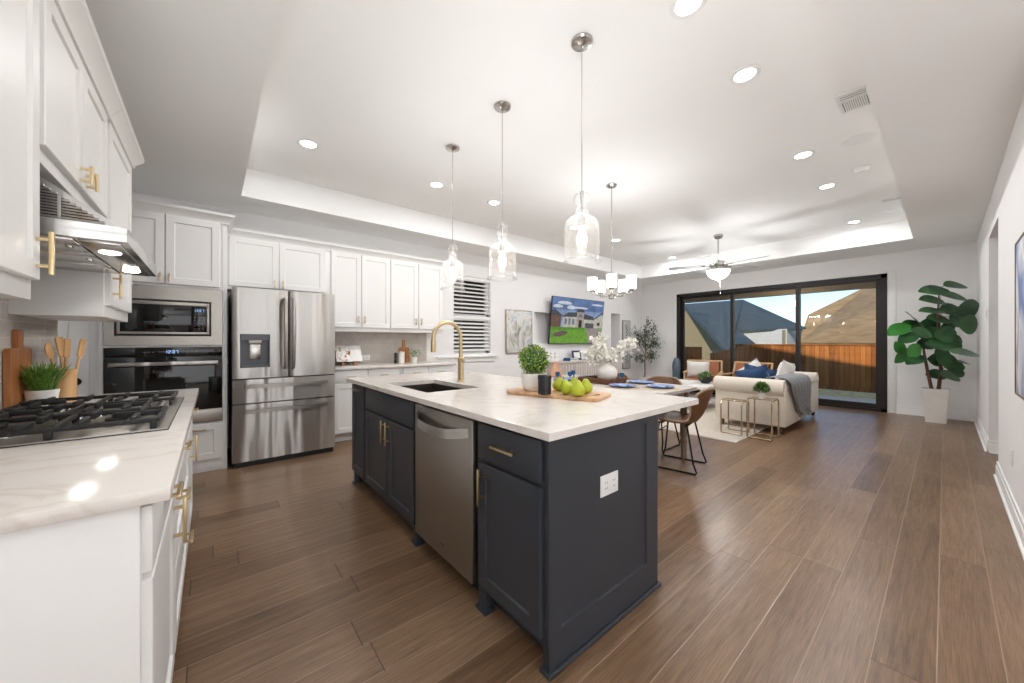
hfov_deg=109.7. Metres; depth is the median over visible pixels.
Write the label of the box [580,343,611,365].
branch
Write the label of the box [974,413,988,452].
baseboard
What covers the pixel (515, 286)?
wall
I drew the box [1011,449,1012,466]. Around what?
wall outlet
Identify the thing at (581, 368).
sideboard
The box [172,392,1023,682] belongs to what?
floor
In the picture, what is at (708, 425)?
area rug
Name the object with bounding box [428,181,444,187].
recessed light
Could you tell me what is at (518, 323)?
painting
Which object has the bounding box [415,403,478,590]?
dishwasher
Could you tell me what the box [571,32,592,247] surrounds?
pendant light
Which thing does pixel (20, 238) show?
upper cabinet
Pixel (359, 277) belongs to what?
upper cabinet
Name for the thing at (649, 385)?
dinner plate
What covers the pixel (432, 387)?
sink
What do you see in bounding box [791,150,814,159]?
recessed light
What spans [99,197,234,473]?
tall cabinet
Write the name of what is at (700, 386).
coffee table
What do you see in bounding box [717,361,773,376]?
wooden armchair
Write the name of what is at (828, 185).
recessed light
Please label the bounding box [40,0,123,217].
upper cabinet
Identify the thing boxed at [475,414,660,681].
base cabinet
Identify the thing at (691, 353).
wooden fence
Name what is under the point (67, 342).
wooden spatula
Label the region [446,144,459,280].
pendant light
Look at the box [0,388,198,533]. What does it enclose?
countertop
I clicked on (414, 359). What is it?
herb pot
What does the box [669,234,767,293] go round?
ceiling fan
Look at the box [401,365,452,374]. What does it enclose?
base cabinet
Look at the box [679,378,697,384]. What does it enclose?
tray
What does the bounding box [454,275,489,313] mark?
window blind
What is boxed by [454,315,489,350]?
window blind
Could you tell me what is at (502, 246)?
socket
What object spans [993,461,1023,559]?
baseboard
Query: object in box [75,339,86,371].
scraper
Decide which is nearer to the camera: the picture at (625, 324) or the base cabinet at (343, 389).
the base cabinet at (343, 389)
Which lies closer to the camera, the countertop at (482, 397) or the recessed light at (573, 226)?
the countertop at (482, 397)
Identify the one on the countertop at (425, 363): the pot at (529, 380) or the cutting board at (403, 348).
the cutting board at (403, 348)
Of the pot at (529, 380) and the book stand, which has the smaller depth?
the pot at (529, 380)
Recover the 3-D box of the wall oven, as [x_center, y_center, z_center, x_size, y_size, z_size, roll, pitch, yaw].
[-3.231,0.405,3.405,0.759,0.699,0.632,0,0,-40]
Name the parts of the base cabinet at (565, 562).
handle, handle, drawer, door, corner post, panel, shoe molding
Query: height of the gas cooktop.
0.054 m
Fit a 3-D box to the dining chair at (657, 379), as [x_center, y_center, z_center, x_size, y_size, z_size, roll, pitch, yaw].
[1.723,0.831,4.323,0.566,0.798,0.487,0,0,-40]
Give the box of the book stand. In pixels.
[340,351,356,365]
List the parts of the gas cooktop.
burner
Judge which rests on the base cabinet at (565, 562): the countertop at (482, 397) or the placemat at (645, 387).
the countertop at (482, 397)
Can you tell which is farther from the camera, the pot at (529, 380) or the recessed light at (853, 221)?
the recessed light at (853, 221)
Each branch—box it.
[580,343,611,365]
[589,332,609,362]
[606,336,639,363]
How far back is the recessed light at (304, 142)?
3.31 m
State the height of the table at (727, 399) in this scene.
0.442 m
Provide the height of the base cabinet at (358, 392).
0.884 m
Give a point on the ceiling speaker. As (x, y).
(863, 137)
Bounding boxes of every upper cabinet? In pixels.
[0,0,54,299]
[8,106,144,321]
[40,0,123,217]
[227,228,330,293]
[330,244,391,332]
[384,253,448,332]
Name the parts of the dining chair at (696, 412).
seat frame, leg, leg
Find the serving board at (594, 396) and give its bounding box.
[507,387,610,401]
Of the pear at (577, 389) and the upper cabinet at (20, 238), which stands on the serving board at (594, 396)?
the pear at (577, 389)
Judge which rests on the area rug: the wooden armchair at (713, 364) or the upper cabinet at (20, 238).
the wooden armchair at (713, 364)
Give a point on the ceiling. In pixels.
(218, 97)
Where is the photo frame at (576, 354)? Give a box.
[572,350,581,359]
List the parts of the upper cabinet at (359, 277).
door, crown molding, door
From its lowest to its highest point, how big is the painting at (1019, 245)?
0.924 m
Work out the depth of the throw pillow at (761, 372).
5.21 m
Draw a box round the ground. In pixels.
[818,388,875,399]
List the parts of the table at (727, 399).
leg frame, leg frame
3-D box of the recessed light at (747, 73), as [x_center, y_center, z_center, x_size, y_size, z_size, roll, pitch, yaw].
[1.587,-1.816,2.455,0.184,0.008,0.184,0,0,-40]
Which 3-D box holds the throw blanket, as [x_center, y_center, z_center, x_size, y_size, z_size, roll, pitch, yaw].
[3.958,0.783,5.130,1.091,0.610,0.306,0,0,-40]
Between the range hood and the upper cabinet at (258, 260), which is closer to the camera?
the range hood
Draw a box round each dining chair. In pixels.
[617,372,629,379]
[646,376,682,451]
[658,386,714,475]
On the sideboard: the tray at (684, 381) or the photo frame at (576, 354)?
the photo frame at (576, 354)
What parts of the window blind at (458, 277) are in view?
head rail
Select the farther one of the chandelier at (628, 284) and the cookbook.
the cookbook
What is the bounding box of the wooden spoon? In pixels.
[44,342,59,387]
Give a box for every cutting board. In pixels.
[3,330,31,408]
[398,340,409,361]
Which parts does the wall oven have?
handle, door, control panel, vent trim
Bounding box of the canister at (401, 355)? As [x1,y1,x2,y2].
[398,352,404,362]
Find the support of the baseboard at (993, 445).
attached to the wall at (1000, 411)
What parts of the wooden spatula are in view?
handle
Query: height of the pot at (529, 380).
0.105 m
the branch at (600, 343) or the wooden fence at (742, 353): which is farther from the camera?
the wooden fence at (742, 353)
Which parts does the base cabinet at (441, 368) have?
drawer, drawer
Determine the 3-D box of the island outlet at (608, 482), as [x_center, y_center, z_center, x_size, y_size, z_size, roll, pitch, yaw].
[0.423,0.617,1.563,0.125,0.090,0.008,0,0,-40]
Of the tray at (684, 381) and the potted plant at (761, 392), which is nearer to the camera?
the potted plant at (761, 392)
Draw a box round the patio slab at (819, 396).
[818,395,875,403]
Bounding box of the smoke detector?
[852,165,870,173]
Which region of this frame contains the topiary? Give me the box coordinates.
[518,344,548,391]
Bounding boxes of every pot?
[408,349,421,362]
[521,372,546,391]
[922,387,949,423]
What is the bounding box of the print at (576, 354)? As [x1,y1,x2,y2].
[574,352,579,357]
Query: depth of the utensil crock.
1.88 m
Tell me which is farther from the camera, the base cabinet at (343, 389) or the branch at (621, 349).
the base cabinet at (343, 389)
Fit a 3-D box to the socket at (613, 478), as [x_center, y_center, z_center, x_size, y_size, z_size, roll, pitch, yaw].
[0.446,0.617,1.579,0.034,0.052,0.002,0,0,-40]
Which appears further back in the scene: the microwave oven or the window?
the window
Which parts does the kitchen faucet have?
spout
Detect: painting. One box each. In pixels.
[505,309,531,352]
[1015,232,1023,399]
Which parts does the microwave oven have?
door, door frame, control panel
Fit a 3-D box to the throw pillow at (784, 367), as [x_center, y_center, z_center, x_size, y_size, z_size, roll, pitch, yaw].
[4.410,0.530,5.831,0.529,0.487,0.194,0,0,-35]
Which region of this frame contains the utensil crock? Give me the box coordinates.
[56,369,77,401]
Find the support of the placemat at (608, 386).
on the dining table at (683, 391)
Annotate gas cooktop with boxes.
[0,390,183,448]
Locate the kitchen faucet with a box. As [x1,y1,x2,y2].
[431,321,464,381]
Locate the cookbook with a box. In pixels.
[335,345,361,362]
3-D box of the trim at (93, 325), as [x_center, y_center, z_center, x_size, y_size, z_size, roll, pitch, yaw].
[-3.797,0.180,2.788,0.830,2.100,0.055,0,0,-40]
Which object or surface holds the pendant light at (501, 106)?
hanging from the ceiling
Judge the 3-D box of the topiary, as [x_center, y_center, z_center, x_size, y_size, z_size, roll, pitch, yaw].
[0.131,0.154,2.176,0.197,0.282,0.192,0,0,40]
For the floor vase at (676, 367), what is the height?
0.836 m
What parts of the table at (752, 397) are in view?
leg frame, leg frame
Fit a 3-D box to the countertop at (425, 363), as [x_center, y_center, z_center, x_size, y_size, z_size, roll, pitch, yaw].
[-1.687,0.331,5.051,1.720,0.030,0.613,0,0,-40]
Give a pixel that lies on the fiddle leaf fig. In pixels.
(944, 339)
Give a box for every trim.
[89,321,98,394]
[437,355,497,362]
[673,270,895,412]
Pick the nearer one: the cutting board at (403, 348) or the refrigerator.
the refrigerator
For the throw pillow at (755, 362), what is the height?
0.584 m
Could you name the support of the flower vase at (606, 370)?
on the wooden tray at (594, 379)
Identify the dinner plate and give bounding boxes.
[608,383,636,387]
[628,380,653,383]
[646,384,674,388]
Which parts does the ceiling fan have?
blade, blade, blade, motor, lamp shade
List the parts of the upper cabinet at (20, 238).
door, handle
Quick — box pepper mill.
[394,352,396,362]
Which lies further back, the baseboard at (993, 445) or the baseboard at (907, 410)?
the baseboard at (907, 410)
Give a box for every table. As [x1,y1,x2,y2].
[551,375,696,459]
[687,381,715,412]
[720,398,748,435]
[746,396,778,441]
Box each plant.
[18,360,75,405]
[696,371,713,383]
[751,381,771,398]
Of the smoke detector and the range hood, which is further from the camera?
the smoke detector
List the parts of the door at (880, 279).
sash, sash, sash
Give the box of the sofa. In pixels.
[713,371,818,433]
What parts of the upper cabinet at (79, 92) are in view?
door, handle, crown molding, door, handle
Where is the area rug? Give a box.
[658,401,769,442]
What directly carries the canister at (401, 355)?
on the countertop at (425, 363)
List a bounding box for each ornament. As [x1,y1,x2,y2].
[548,352,553,361]
[553,352,557,360]
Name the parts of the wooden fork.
handle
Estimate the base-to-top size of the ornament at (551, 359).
0.197 m
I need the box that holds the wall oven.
[104,347,221,422]
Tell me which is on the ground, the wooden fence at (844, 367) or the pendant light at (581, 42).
the wooden fence at (844, 367)
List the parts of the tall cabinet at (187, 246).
door, crown molding, door, drawer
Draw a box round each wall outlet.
[362,355,369,359]
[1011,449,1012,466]
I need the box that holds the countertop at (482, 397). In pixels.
[346,371,698,441]
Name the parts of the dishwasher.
handle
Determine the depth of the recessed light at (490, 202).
4.71 m
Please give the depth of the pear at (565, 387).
1.99 m
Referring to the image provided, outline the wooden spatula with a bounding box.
[63,338,70,368]
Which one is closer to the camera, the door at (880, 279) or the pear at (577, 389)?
the pear at (577, 389)
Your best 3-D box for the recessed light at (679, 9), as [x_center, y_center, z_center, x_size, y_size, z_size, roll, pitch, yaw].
[0.948,-1.816,1.940,0.184,0.008,0.184,0,0,-40]
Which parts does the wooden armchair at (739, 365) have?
frame, backrest, rail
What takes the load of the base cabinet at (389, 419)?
on the floor
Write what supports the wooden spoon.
in the utensil crock
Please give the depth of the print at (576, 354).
7.87 m
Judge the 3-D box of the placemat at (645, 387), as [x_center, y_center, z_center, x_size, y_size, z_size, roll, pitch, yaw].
[1.498,0.467,3.640,0.344,0.004,0.344,0,0,-40]
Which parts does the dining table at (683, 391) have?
leg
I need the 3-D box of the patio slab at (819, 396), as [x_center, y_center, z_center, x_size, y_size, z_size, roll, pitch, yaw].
[6.705,1.335,7.857,2.040,0.110,15.500,0,0,-40]
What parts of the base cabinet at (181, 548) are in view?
drawer, drawer, handle, handle, handle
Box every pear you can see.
[552,377,562,390]
[560,377,571,393]
[570,375,576,384]
[570,377,585,395]
[581,376,592,393]
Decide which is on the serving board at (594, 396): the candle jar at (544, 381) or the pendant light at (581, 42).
the candle jar at (544, 381)
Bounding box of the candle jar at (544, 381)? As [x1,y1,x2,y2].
[538,375,551,394]
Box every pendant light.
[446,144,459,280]
[494,100,510,267]
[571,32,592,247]
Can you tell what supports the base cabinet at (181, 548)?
on the floor
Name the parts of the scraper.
handle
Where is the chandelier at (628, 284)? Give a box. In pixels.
[588,183,635,299]
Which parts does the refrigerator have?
door, drawer, drawer, handle, handle, handle, handle, door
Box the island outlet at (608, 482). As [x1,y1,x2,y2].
[600,470,617,497]
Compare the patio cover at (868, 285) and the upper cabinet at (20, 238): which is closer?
the upper cabinet at (20, 238)
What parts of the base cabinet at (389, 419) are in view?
door, handle, handle, false drawer, door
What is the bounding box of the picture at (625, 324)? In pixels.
[622,320,629,368]
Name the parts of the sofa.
arm, arm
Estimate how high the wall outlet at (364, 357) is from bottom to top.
0.075 m
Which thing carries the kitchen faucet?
on the countertop at (482, 397)
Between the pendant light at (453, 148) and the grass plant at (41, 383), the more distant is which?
the pendant light at (453, 148)
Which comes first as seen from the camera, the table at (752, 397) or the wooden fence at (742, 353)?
the table at (752, 397)
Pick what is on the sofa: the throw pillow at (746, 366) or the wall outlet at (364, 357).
the throw pillow at (746, 366)
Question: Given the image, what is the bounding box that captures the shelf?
[689,394,715,402]
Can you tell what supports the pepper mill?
on the countertop at (425, 363)
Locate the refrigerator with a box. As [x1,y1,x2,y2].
[229,287,334,468]
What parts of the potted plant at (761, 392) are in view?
pot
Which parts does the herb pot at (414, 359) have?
pot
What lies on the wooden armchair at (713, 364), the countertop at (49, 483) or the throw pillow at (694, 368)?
the throw pillow at (694, 368)
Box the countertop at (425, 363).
[335,361,455,369]
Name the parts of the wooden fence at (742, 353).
cap rail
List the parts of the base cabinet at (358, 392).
door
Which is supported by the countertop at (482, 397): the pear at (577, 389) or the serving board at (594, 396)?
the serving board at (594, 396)
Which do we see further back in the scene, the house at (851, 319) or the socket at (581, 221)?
the house at (851, 319)
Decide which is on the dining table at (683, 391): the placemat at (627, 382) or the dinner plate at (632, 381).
the placemat at (627, 382)
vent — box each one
[40,183,104,223]
[835,85,871,114]
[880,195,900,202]
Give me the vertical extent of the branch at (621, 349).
0.391 m
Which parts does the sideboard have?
door, door, door, door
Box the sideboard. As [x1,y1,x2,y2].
[543,359,620,375]
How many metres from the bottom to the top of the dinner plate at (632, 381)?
0.019 m
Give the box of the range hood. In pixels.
[40,176,155,276]
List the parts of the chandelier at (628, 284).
lamp shade, lamp shade, rod, lamp shade, lamp shade, lamp shade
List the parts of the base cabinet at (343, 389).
door, drawer, drawer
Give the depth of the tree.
9.13 m
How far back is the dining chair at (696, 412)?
3.39 m
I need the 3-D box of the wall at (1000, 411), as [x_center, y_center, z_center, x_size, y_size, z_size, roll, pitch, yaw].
[5.325,-0.145,2.981,6.000,2.750,1.610,0,0,-40]
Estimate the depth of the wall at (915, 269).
6.09 m
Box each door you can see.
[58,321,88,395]
[677,273,886,412]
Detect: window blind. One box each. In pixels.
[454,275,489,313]
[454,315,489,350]
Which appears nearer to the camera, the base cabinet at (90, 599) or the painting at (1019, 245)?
the base cabinet at (90, 599)
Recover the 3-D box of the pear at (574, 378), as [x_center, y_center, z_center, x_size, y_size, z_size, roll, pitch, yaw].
[0.369,0.245,2.128,0.078,0.099,0.078,0,0,-40]
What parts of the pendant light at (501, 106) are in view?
bulb, cord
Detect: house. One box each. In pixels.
[685,300,805,359]
[801,288,875,345]
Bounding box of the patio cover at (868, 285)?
[685,282,875,302]
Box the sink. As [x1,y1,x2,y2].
[401,383,461,392]
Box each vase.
[550,362,561,376]
[596,362,617,378]
[672,358,680,378]
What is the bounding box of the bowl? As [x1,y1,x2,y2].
[698,377,712,383]
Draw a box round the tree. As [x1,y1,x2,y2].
[631,316,664,379]
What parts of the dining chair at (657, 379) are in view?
leg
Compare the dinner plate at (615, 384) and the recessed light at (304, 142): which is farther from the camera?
the dinner plate at (615, 384)
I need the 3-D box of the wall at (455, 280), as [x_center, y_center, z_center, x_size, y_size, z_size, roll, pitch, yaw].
[-1.787,-0.320,9.572,6.500,3.700,0.200,0,0,-40]
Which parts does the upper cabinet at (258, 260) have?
door, crown molding, door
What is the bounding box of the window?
[454,283,487,353]
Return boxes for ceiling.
[85,0,1023,285]
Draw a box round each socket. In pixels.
[450,244,454,267]
[500,223,504,251]
[578,190,584,227]
[604,479,608,492]
[611,476,615,488]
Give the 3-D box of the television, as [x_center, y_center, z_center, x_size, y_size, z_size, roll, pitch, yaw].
[1.412,-0.442,7.964,1.740,0.982,0.255,0,0,-40]
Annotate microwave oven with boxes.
[103,284,221,345]
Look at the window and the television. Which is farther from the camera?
the television
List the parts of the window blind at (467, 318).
head rail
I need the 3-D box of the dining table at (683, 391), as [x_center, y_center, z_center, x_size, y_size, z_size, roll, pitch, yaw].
[1.067,0.850,4.173,0.820,0.760,1.790,0,0,-40]
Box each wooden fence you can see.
[685,347,702,377]
[709,344,750,375]
[735,344,875,392]
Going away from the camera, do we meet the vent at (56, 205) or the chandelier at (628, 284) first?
the vent at (56, 205)
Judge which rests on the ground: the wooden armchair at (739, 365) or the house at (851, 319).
the house at (851, 319)
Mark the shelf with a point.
(712, 399)
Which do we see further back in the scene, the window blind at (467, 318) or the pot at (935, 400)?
the window blind at (467, 318)
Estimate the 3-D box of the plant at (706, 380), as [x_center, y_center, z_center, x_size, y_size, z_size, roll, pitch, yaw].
[3.611,0.656,6.730,0.329,0.246,0.324,0,0,-40]
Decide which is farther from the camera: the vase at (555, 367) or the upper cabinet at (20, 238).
the vase at (555, 367)
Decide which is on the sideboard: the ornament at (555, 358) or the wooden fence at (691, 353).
the ornament at (555, 358)
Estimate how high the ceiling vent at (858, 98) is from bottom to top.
0.010 m
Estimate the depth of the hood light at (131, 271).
1.73 m
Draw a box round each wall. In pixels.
[132,192,641,447]
[454,279,483,348]
[642,242,976,412]
[977,95,1023,517]
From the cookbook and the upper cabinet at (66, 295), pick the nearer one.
the upper cabinet at (66, 295)
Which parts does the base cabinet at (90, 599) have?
drawer, door, handle, handle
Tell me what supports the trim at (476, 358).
attached to the wall at (515, 286)
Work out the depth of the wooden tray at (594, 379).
4.00 m
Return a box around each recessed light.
[297,138,319,148]
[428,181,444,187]
[487,200,500,205]
[568,225,578,228]
[669,0,706,18]
[729,64,760,84]
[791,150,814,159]
[817,183,836,189]
[846,220,861,223]
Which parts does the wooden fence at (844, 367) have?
cap rail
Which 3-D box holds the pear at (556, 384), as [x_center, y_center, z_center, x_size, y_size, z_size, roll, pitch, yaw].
[0.280,0.246,2.152,0.076,0.098,0.077,0,0,-40]
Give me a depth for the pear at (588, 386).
2.02 m
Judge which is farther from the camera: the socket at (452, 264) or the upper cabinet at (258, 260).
the upper cabinet at (258, 260)
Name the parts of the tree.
pot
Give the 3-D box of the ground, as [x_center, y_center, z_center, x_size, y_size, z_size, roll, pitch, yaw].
[20.965,2.261,30.460,48.800,2.039,100.000,0,0,-40]
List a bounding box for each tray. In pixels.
[578,375,626,384]
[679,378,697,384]
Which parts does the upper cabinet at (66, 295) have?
handle, door, crown molding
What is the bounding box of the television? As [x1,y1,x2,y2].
[548,296,603,343]
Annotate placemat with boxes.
[605,385,639,388]
[626,382,656,384]
[643,386,678,389]
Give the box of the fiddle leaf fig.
[887,281,979,423]
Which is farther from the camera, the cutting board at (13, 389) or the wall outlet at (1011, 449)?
the wall outlet at (1011, 449)
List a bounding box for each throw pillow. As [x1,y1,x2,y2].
[687,361,709,376]
[734,364,771,378]
[737,358,761,370]
[744,363,777,378]
[775,360,795,379]
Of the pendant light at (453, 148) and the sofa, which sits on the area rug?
the sofa
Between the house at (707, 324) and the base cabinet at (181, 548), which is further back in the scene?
the house at (707, 324)
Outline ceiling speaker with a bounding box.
[840,131,876,146]
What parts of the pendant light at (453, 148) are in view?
cord, bulb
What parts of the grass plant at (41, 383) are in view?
pot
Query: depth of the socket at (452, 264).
3.37 m
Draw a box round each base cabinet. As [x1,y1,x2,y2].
[0,481,186,682]
[174,431,193,651]
[188,408,198,531]
[334,367,400,441]
[352,384,375,492]
[365,388,424,546]
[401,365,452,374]
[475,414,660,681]
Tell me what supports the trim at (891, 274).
attached to the wall at (915, 269)
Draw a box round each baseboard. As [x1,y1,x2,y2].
[896,405,975,421]
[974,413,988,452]
[989,440,997,453]
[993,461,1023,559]
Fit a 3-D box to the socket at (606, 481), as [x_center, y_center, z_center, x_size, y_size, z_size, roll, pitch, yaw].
[0.403,0.617,1.543,0.034,0.052,0.002,0,0,-40]
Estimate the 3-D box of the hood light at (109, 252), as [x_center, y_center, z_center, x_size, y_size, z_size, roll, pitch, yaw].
[-1.542,-0.341,1.384,0.060,0.008,0.060,0,0,-40]
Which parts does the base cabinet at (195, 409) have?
door, handle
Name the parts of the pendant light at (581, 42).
cord, bulb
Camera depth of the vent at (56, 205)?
1.19 m
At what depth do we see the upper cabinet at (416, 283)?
5.25 m
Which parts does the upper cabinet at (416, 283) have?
door, crown molding, door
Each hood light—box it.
[99,250,121,254]
[123,270,139,272]
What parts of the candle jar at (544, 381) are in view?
lid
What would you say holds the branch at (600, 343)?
in the flower vase at (606, 370)
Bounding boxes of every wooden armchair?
[683,360,722,381]
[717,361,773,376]
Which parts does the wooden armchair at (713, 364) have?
frame, seat, rail, backrest, frame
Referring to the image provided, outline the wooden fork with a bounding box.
[54,337,63,369]
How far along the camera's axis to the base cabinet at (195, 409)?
2.18 m
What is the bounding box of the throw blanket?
[766,373,811,418]

